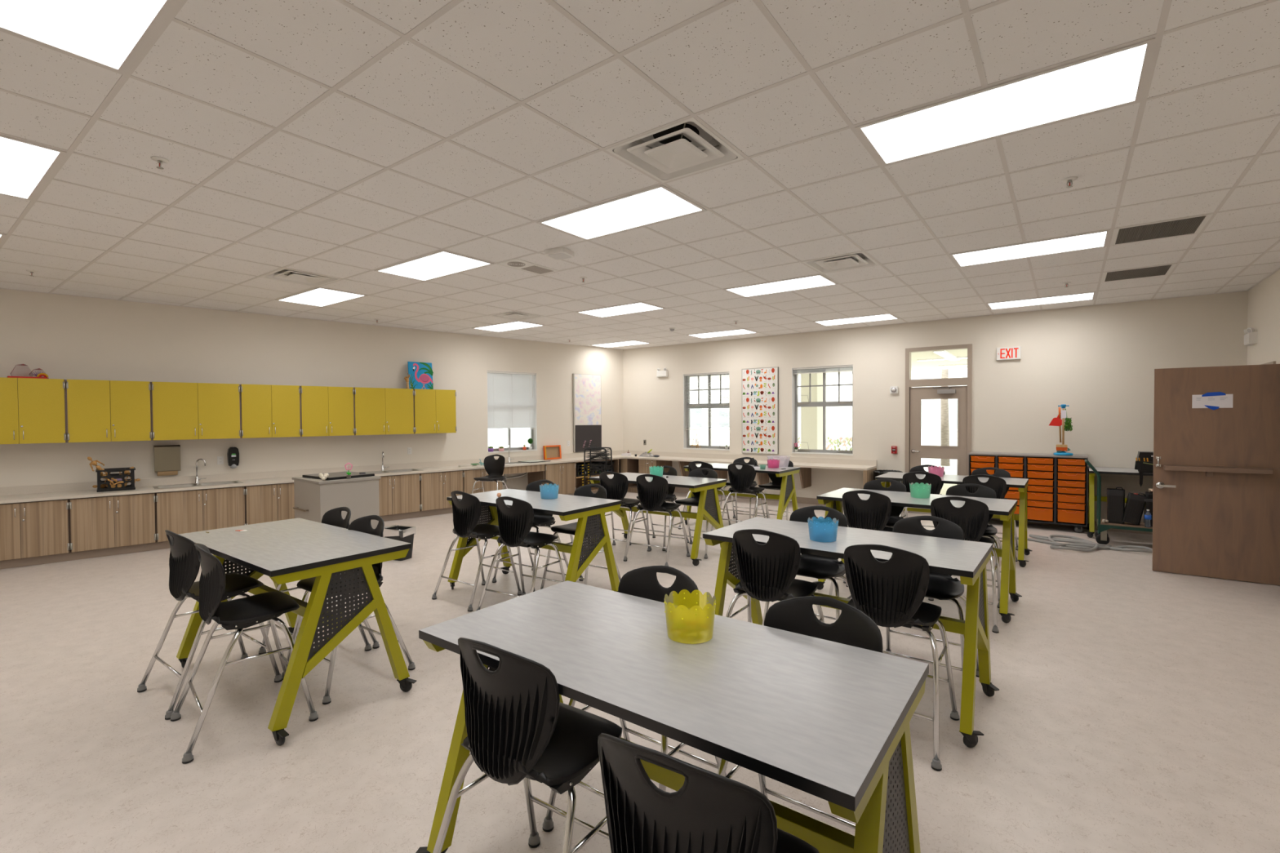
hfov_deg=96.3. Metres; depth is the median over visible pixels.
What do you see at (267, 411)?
upper cabinet
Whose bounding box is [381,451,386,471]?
faucet
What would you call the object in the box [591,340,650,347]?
recessed light
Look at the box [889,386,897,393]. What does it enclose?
fire alarm strobe
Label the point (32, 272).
sprinkler
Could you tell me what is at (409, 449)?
power outlet
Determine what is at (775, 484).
chair
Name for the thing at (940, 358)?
diffuser
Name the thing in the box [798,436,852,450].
hedge
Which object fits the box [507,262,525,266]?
grille
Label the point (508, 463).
sink
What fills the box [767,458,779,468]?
bucket
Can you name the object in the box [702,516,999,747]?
worktable
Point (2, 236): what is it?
recessed light
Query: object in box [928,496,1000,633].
chair
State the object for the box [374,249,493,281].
recessed light
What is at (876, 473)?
table
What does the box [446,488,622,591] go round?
worktable
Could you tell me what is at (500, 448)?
potted plant
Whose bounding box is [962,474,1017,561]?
chair
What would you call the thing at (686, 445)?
window
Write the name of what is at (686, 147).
ceiling vent
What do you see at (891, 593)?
chair
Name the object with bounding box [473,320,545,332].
recessed light
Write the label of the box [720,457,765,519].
chair
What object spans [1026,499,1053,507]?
tray
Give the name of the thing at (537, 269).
grille
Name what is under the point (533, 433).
window
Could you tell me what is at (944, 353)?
light
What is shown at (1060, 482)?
drawer
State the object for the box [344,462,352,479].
flower
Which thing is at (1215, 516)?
door
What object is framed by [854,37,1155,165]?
recessed light
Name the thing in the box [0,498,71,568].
base cabinet
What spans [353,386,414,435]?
upper cabinet
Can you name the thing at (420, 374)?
painting
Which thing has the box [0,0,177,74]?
recessed light
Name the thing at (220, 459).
power outlet
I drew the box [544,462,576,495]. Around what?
base cabinet
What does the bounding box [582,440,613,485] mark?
drying rack
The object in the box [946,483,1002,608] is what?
chair
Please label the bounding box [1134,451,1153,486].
tool bag
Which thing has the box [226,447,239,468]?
soap dispenser
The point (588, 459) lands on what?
wire shelf
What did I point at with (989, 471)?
drawer
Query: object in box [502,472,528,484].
drain pipe
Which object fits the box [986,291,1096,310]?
recessed light
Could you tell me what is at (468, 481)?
base cabinet
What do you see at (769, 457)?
clear bin
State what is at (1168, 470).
push bar
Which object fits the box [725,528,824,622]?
chair
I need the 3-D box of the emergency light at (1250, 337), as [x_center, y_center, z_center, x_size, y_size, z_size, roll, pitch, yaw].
[7.414,-1.096,6.969,0.082,0.198,0.252,0,1,37]
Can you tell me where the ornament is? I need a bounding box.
[318,473,328,480]
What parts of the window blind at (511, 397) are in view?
rail, cord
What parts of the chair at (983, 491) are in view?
backrest, seat, leg, leg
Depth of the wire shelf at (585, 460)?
11.31 m
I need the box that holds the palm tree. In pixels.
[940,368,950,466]
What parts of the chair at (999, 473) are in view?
backrest, leg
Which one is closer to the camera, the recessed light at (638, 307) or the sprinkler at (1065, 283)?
the sprinkler at (1065, 283)
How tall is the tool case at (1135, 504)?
0.395 m
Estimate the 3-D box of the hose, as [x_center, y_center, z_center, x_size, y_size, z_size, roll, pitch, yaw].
[5.469,1.460,7.184,1.300,0.061,0.805,0,1,7]
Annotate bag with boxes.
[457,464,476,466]
[639,448,653,456]
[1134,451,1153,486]
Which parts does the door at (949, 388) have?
handle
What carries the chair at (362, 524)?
on the floor
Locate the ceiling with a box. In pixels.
[0,0,1279,350]
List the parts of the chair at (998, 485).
backrest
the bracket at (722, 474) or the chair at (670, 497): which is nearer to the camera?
the chair at (670, 497)
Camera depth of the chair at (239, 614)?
3.03 m
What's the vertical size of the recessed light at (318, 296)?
0.008 m
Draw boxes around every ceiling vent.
[261,268,341,286]
[488,311,543,320]
[497,258,559,275]
[604,116,744,182]
[802,251,879,273]
[1100,263,1177,282]
[1110,213,1213,245]
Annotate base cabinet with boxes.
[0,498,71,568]
[69,493,156,560]
[155,486,245,550]
[244,482,294,524]
[378,473,421,521]
[419,470,463,516]
[462,468,502,509]
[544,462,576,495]
[574,458,618,493]
[639,459,671,474]
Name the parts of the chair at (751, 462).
leg, leg, seat, backrest, leg, leg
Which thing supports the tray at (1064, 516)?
on the storage unit
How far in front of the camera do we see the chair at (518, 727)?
1.68 m
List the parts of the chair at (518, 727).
leg, backrest, leg, seat, leg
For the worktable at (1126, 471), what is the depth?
7.65 m
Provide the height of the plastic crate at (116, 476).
0.265 m
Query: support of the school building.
on the ground
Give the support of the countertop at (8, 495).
on the base cabinet at (112, 525)
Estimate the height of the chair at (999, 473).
1.000 m
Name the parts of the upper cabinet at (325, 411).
door, door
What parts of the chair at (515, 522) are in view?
leg, backrest, leg, seat, leg, leg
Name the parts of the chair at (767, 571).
leg, leg, backrest, seat, leg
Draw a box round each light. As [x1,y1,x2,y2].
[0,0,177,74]
[0,134,66,200]
[0,233,6,243]
[275,287,366,306]
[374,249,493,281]
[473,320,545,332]
[537,184,706,240]
[575,302,665,317]
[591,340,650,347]
[656,367,667,377]
[686,328,758,337]
[723,274,837,297]
[813,313,899,325]
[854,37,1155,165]
[916,355,967,361]
[933,350,959,360]
[937,364,967,367]
[949,229,1110,266]
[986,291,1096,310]
[1244,327,1257,345]
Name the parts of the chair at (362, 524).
leg, leg, seat, leg, backrest, leg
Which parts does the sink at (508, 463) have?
bowl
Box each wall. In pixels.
[0,288,623,490]
[622,290,1248,522]
[1247,269,1279,364]
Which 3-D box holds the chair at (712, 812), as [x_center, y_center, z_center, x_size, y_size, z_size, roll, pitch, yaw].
[0.145,1.130,1.293,0.581,1.000,0.589,0,1,33]
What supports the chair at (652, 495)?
on the floor
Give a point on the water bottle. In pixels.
(1146, 517)
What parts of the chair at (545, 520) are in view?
leg, leg, leg, backrest, seat, leg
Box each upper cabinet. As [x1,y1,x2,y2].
[0,377,66,444]
[65,379,151,442]
[151,382,240,440]
[240,384,301,438]
[299,386,355,436]
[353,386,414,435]
[413,388,456,433]
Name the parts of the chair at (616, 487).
leg, backrest, seat, leg, leg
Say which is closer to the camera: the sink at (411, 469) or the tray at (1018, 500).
the tray at (1018, 500)
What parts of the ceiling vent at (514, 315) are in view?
cone plate, cone plate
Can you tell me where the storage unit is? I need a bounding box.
[968,451,1088,533]
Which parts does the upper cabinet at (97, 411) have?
door, door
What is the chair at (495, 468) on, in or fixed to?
on the floor
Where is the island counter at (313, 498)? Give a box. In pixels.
[292,475,381,528]
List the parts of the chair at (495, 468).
leg, seat, leg, backrest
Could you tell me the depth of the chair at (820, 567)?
3.99 m
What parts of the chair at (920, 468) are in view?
backrest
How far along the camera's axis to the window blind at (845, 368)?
10.48 m
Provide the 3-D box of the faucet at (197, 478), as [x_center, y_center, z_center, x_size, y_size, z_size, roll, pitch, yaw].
[-6.041,0.610,7.878,0.141,0.339,0.072,-1,1,-23]
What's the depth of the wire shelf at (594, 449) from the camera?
11.27 m
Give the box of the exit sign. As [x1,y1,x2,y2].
[996,346,1021,360]
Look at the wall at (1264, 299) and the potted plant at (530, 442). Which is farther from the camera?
the potted plant at (530, 442)
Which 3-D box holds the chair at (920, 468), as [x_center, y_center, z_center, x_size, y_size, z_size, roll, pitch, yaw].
[3.627,0.999,7.296,0.581,1.000,0.589,0,1,37]
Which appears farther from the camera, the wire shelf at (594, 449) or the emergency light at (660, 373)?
the emergency light at (660, 373)
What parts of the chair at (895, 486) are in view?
backrest, seat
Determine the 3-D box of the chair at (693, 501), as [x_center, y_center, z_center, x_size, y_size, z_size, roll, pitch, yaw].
[0.710,1.022,7.015,0.581,1.000,0.589,0,1,37]
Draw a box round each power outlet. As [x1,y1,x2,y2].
[217,456,223,464]
[407,447,411,454]
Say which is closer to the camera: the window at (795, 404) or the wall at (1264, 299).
the wall at (1264, 299)
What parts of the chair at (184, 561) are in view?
leg, backrest, leg, seat, leg, leg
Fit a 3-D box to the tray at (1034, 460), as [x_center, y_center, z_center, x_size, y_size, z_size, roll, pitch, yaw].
[5.817,0.487,8.321,0.314,0.082,0.440,0,1,37]
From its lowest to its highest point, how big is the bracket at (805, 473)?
0.403 m
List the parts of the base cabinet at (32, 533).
door, door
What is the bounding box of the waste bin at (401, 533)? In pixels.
[382,524,416,560]
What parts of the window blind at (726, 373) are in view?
rail, cord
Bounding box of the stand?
[1048,404,1073,455]
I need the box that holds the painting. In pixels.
[407,361,433,389]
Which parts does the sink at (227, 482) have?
bowl, bowl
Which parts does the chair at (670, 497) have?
leg, seat, leg, backrest, leg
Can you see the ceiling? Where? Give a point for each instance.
(348, 140)
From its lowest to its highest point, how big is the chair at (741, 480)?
1.000 m
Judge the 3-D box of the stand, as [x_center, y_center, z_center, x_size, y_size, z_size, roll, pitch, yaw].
[5.989,0.046,8.158,0.284,0.723,0.228,0,1,37]
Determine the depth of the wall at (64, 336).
8.48 m
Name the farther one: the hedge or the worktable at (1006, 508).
the hedge
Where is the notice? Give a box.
[1191,391,1233,409]
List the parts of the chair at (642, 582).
leg, leg, backrest, leg, leg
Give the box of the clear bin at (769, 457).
[766,455,791,467]
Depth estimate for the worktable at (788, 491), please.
8.14 m
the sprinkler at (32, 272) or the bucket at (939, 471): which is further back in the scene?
the bucket at (939, 471)
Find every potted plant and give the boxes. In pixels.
[488,446,493,452]
[498,446,504,451]
[527,438,533,449]
[793,442,798,452]
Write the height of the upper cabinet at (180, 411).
0.754 m
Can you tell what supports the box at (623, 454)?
on the countertop at (8, 495)
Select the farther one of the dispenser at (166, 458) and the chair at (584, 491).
the dispenser at (166, 458)
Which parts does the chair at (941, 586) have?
leg, backrest, seat, leg, leg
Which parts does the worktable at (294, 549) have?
frame, perforated panel, brake lever, frame, perforated panel, brake lever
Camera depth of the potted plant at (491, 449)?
10.99 m
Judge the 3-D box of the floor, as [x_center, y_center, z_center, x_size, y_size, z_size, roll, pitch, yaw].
[-0.483,1.615,5.648,14.331,0.120,12.980,0,1,37]
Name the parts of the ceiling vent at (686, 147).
cone plate, cone plate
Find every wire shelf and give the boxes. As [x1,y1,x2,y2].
[582,463,610,466]
[582,466,611,469]
[582,468,610,471]
[582,471,608,475]
[583,441,605,457]
[584,440,601,455]
[585,456,613,458]
[585,458,610,460]
[585,460,609,462]
[586,453,611,455]
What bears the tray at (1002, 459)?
on the storage unit
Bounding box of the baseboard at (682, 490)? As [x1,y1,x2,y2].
[674,487,1152,534]
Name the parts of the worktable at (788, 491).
frame, frame, perforated panel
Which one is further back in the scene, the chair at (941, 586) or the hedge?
the hedge
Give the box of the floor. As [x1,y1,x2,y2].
[0,491,1279,852]
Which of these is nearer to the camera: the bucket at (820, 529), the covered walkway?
the bucket at (820, 529)
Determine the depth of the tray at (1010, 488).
8.35 m
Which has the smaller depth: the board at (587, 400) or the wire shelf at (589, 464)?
the wire shelf at (589, 464)
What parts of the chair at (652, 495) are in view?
leg, leg, backrest, seat, leg, leg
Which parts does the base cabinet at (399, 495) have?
door, door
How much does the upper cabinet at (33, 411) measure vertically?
0.754 m
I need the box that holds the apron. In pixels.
[502,464,544,484]
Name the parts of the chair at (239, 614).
leg, backrest, leg, seat, leg, leg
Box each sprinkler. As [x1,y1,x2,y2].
[26,270,37,276]
[151,155,168,168]
[579,276,586,282]
[1062,176,1077,187]
[1062,281,1071,287]
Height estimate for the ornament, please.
0.091 m
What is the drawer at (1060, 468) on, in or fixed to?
on the storage unit
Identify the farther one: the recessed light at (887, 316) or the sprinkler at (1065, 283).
the recessed light at (887, 316)
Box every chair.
[137,529,282,719]
[170,542,318,764]
[258,506,379,654]
[281,515,415,704]
[431,490,521,611]
[432,637,622,852]
[471,454,507,509]
[476,496,565,610]
[492,480,568,591]
[540,484,621,589]
[542,565,726,831]
[590,471,651,559]
[597,733,819,852]
[623,474,690,566]
[629,465,688,551]
[666,467,724,559]
[678,461,731,531]
[717,595,883,830]
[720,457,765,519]
[721,462,769,523]
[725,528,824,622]
[752,458,798,520]
[762,505,852,625]
[828,490,893,595]
[843,479,906,583]
[844,544,959,771]
[882,515,979,677]
[899,471,942,518]
[901,464,945,527]
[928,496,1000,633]
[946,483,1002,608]
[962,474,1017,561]
[971,466,1017,550]
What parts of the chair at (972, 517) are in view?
backrest, seat, leg, leg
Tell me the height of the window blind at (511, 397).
1.127 m
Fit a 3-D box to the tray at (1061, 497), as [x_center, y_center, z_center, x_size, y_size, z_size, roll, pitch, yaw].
[6.104,0.997,8.118,0.316,0.106,0.440,0,1,37]
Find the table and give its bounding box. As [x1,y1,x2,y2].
[873,470,902,484]
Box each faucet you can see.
[194,458,205,483]
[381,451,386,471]
[507,444,514,462]
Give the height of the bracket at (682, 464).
0.403 m
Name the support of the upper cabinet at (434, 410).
attached to the wall at (64, 336)
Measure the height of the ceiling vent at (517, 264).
0.010 m
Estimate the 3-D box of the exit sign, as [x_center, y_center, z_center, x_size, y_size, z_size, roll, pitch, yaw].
[5.614,-1.114,8.730,0.310,0.192,0.046,0,1,37]
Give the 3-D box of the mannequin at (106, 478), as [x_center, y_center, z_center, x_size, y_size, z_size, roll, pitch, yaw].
[-6.569,0.621,7.048,0.323,0.151,0.119,0,1,26]
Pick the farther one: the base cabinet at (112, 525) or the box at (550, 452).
the box at (550, 452)
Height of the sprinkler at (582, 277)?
0.051 m
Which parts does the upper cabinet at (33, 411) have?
door, door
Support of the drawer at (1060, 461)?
on the storage unit
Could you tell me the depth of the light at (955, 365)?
16.09 m
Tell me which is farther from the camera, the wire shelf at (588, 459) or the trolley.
the wire shelf at (588, 459)
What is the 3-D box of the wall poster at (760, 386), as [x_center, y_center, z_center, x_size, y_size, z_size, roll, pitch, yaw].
[2.340,-0.307,11.203,0.760,1.674,0.029,0,1,37]
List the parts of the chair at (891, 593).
backrest, seat, leg, leg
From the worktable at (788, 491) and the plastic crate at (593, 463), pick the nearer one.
the worktable at (788, 491)
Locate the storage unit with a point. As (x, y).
(1057, 486)
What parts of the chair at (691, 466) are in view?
leg, backrest, leg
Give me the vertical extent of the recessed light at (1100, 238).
0.008 m
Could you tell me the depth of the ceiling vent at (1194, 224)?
4.81 m
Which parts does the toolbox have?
lid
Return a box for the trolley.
[1084,458,1152,544]
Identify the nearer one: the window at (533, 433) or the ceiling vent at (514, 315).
the ceiling vent at (514, 315)
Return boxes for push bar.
[1163,465,1273,476]
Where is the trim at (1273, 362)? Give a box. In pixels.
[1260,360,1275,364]
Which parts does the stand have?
broom handle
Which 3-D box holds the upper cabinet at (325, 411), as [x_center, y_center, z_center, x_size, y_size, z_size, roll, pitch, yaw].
[-4.854,-0.234,8.849,0.739,0.754,0.387,-1,1,-43]
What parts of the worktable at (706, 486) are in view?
frame, frame, perforated panel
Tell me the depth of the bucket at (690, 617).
1.92 m
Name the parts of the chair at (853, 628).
leg, leg, backrest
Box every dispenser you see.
[153,444,180,475]
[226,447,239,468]
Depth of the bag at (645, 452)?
12.47 m
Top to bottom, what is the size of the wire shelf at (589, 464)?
0.027 m
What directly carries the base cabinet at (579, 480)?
on the floor
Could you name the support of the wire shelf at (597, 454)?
attached to the drying rack
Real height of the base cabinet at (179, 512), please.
0.733 m
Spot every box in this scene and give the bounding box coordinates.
[542,444,561,459]
[621,453,631,456]
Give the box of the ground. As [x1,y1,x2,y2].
[488,429,957,494]
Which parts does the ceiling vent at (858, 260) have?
cone plate, cone plate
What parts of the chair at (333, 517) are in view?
leg, leg, backrest, leg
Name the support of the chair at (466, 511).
on the floor
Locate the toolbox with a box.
[1143,491,1152,526]
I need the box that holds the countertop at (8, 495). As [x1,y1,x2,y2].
[0,450,876,503]
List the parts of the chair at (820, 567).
leg, backrest, seat, leg, leg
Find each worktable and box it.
[176,517,416,746]
[415,580,928,852]
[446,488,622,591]
[588,472,727,565]
[684,462,799,524]
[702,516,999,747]
[812,487,1022,622]
[875,471,1031,567]
[1085,466,1153,537]
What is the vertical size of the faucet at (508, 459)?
0.339 m
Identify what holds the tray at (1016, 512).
on the storage unit
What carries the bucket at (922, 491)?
on the worktable at (1006, 508)
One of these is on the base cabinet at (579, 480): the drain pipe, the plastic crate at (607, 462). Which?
the plastic crate at (607, 462)
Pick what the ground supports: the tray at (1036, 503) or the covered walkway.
the covered walkway
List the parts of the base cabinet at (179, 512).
door, door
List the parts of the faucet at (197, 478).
spout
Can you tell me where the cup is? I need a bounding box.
[759,464,765,469]
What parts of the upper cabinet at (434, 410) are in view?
door, door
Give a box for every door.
[905,343,972,515]
[1151,364,1279,585]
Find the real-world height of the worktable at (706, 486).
0.893 m
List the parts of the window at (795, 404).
sash handle, sash handle, sash handle, sash handle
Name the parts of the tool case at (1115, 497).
lid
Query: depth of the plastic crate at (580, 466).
11.77 m
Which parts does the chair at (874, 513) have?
leg, backrest, seat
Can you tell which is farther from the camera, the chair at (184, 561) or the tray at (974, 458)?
the tray at (974, 458)
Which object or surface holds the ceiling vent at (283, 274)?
in the ceiling
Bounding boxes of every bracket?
[678,461,690,476]
[714,462,727,479]
[756,472,768,484]
[799,466,811,488]
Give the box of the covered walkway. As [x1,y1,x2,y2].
[693,348,967,449]
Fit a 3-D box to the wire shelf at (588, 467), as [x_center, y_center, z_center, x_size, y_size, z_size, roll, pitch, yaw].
[-0.844,0.819,11.331,0.500,0.027,0.380,0,1,15]
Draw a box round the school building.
[689,368,967,445]
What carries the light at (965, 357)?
attached to the covered walkway
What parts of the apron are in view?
panel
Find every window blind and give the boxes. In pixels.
[487,370,535,430]
[684,372,729,430]
[792,364,853,373]
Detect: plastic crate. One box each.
[95,466,135,492]
[576,463,588,476]
[585,462,602,475]
[596,461,613,471]
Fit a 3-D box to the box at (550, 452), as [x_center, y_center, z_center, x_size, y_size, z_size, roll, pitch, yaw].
[-1.812,0.534,11.858,0.400,0.289,0.085,-1,1,-43]
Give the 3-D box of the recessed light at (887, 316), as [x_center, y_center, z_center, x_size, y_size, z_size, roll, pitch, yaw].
[3.488,-1.721,9.272,1.193,0.008,0.584,0,1,37]
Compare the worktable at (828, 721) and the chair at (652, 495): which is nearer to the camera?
the worktable at (828, 721)
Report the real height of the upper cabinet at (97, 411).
0.754 m
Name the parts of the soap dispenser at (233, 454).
push lever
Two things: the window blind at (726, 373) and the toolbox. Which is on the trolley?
the toolbox
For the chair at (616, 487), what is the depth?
6.82 m
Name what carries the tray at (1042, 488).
on the storage unit
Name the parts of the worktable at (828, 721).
brake lever, perforated panel, frame, frame, perforated panel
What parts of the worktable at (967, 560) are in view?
frame, perforated panel, frame, brake lever, perforated panel, brake lever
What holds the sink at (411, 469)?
in the countertop at (8, 495)
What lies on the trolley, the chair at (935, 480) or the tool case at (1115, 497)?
the tool case at (1115, 497)
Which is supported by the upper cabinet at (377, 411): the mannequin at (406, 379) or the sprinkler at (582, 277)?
the mannequin at (406, 379)
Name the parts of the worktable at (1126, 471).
frame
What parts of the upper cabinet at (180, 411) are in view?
door, door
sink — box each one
[152,480,243,488]
[365,468,421,473]
[504,462,537,464]
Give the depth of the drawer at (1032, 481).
8.17 m
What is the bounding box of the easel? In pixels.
[690,431,699,448]
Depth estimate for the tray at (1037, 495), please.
8.18 m
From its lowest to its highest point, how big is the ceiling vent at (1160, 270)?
0.005 m
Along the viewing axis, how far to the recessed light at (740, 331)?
10.69 m
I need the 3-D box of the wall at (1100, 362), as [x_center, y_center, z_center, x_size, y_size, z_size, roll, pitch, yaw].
[3.696,-0.251,10.336,10.460,3.389,0.200,0,1,37]
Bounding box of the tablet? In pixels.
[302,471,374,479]
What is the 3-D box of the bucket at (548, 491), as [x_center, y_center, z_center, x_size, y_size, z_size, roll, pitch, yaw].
[-0.845,0.604,5.345,0.178,0.125,0.178,0,1,14]
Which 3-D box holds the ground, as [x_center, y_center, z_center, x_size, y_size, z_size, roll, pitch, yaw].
[18.771,0.992,37.128,110.000,0.140,60.720,0,1,37]
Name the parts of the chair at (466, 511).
leg, backrest, seat, leg, leg, leg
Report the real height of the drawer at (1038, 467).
0.082 m
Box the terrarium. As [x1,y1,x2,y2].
[6,364,48,378]
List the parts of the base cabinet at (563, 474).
door, door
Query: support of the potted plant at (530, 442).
on the window at (533, 433)
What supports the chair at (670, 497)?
on the floor
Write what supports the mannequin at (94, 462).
in the plastic crate at (116, 476)
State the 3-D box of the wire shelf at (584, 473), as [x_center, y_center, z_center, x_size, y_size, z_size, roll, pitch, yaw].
[-0.844,0.929,11.333,0.500,0.027,0.380,0,1,15]
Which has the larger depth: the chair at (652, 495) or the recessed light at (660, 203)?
the chair at (652, 495)
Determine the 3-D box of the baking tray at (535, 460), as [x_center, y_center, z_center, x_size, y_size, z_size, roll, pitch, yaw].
[-2.070,0.681,11.243,0.380,0.014,0.500,1,1,44]
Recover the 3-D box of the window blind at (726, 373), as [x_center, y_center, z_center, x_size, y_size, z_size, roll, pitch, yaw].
[1.392,-0.519,11.971,1.090,1.181,0.045,0,1,37]
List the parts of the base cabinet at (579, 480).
shelf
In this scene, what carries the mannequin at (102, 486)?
in the plastic crate at (116, 476)
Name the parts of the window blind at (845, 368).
rail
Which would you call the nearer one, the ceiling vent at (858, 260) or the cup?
the ceiling vent at (858, 260)
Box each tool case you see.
[1106,487,1124,524]
[1121,492,1146,524]
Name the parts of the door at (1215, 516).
handle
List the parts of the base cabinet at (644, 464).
door, drawer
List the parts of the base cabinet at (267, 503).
door, door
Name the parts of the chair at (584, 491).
leg, seat, leg, leg, backrest, leg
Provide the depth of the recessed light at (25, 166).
3.46 m
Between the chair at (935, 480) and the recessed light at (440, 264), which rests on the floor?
the chair at (935, 480)
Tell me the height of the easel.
0.342 m
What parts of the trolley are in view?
handle, frame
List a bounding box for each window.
[487,370,537,453]
[683,371,729,450]
[791,364,853,455]
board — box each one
[573,373,601,452]
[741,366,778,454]
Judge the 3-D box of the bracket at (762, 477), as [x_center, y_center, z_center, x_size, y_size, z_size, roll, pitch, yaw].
[2.323,0.909,10.919,0.044,0.403,0.549,0,1,37]
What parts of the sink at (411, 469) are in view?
bowl, bowl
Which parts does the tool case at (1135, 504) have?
lid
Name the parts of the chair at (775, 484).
leg, seat, backrest, leg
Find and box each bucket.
[539,483,559,499]
[648,466,663,476]
[663,589,715,644]
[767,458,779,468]
[807,516,838,542]
[909,482,931,498]
[927,466,944,476]
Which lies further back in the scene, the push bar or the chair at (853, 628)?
the push bar
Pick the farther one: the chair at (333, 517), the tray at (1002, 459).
the tray at (1002, 459)
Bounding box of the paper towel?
[157,471,177,475]
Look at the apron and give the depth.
10.98 m
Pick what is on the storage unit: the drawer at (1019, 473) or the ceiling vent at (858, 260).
the drawer at (1019, 473)
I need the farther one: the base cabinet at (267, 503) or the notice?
the base cabinet at (267, 503)
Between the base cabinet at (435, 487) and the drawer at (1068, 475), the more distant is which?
the base cabinet at (435, 487)
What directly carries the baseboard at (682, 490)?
attached to the wall at (1100, 362)
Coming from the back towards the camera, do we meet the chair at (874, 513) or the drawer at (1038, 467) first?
the drawer at (1038, 467)
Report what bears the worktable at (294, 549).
on the floor
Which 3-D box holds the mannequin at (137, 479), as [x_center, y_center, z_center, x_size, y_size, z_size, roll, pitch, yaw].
[-6.449,0.665,7.179,0.118,0.121,0.329,0,1,18]
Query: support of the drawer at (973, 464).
on the storage unit
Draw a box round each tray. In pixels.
[6,376,48,378]
[518,459,551,462]
[970,454,995,462]
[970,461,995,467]
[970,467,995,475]
[998,455,1023,462]
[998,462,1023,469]
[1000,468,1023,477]
[1004,490,1019,498]
[1007,498,1019,505]
[1008,487,1017,490]
[1013,506,1019,514]
[1026,457,1053,464]
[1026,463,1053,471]
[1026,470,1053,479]
[1026,491,1053,501]
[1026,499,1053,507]
[1026,506,1053,521]
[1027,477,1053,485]
[1027,484,1053,492]
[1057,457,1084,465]
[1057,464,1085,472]
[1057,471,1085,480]
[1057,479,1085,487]
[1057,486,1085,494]
[1057,493,1085,503]
[1057,501,1085,510]
[1057,508,1085,524]
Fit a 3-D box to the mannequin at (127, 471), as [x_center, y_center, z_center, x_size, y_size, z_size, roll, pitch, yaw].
[-6.468,0.625,7.142,0.105,0.228,0.275,0,1,32]
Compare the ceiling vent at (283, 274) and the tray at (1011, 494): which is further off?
the tray at (1011, 494)
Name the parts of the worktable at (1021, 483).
frame, frame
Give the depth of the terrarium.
6.70 m
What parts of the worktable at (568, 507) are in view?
frame, perforated panel, frame, perforated panel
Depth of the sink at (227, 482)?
7.74 m
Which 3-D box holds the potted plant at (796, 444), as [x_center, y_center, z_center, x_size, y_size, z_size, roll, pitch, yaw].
[2.951,0.395,10.845,0.114,0.178,0.098,0,1,37]
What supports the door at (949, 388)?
in the wall at (1100, 362)
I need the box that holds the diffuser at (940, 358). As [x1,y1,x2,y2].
[918,357,967,361]
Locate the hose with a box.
[1014,534,1152,552]
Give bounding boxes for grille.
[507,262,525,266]
[520,265,552,274]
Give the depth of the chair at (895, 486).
5.76 m
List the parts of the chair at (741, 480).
leg, leg, backrest, seat, leg, leg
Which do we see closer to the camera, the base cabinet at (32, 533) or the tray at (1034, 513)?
the base cabinet at (32, 533)
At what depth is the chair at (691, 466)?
8.34 m
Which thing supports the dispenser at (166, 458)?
attached to the wall at (64, 336)
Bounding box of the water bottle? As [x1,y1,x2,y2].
[1144,509,1151,527]
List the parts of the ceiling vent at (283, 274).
cone plate, cone plate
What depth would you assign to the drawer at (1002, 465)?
8.38 m
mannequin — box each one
[87,457,107,475]
[92,480,126,488]
[100,472,117,483]
[110,476,140,485]
[119,466,133,479]
[404,373,409,388]
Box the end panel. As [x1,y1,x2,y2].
[862,467,876,488]
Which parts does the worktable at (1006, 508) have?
frame, perforated panel, frame, perforated panel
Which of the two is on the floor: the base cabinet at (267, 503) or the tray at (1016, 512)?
the base cabinet at (267, 503)
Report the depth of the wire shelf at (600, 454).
11.26 m
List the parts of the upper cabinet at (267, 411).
door, door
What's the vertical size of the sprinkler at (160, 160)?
0.051 m
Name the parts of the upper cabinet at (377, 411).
door, door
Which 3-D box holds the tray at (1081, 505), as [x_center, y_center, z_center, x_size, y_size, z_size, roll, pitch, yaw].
[6.105,1.103,8.120,0.316,0.082,0.440,0,1,37]
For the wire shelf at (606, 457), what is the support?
attached to the drying rack
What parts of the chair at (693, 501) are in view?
leg, leg, seat, leg, backrest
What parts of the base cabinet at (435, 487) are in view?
door, door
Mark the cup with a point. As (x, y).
(762, 466)
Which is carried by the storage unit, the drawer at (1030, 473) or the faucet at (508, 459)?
the drawer at (1030, 473)
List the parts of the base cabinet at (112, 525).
door, door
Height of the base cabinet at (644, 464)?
0.733 m
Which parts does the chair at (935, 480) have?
leg, backrest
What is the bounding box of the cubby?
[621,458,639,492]
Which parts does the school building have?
pane, pane, pane, pane, pane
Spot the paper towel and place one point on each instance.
(159, 473)
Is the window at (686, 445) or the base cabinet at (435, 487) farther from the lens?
the window at (686, 445)
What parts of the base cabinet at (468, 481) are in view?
door, door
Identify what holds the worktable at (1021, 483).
on the floor

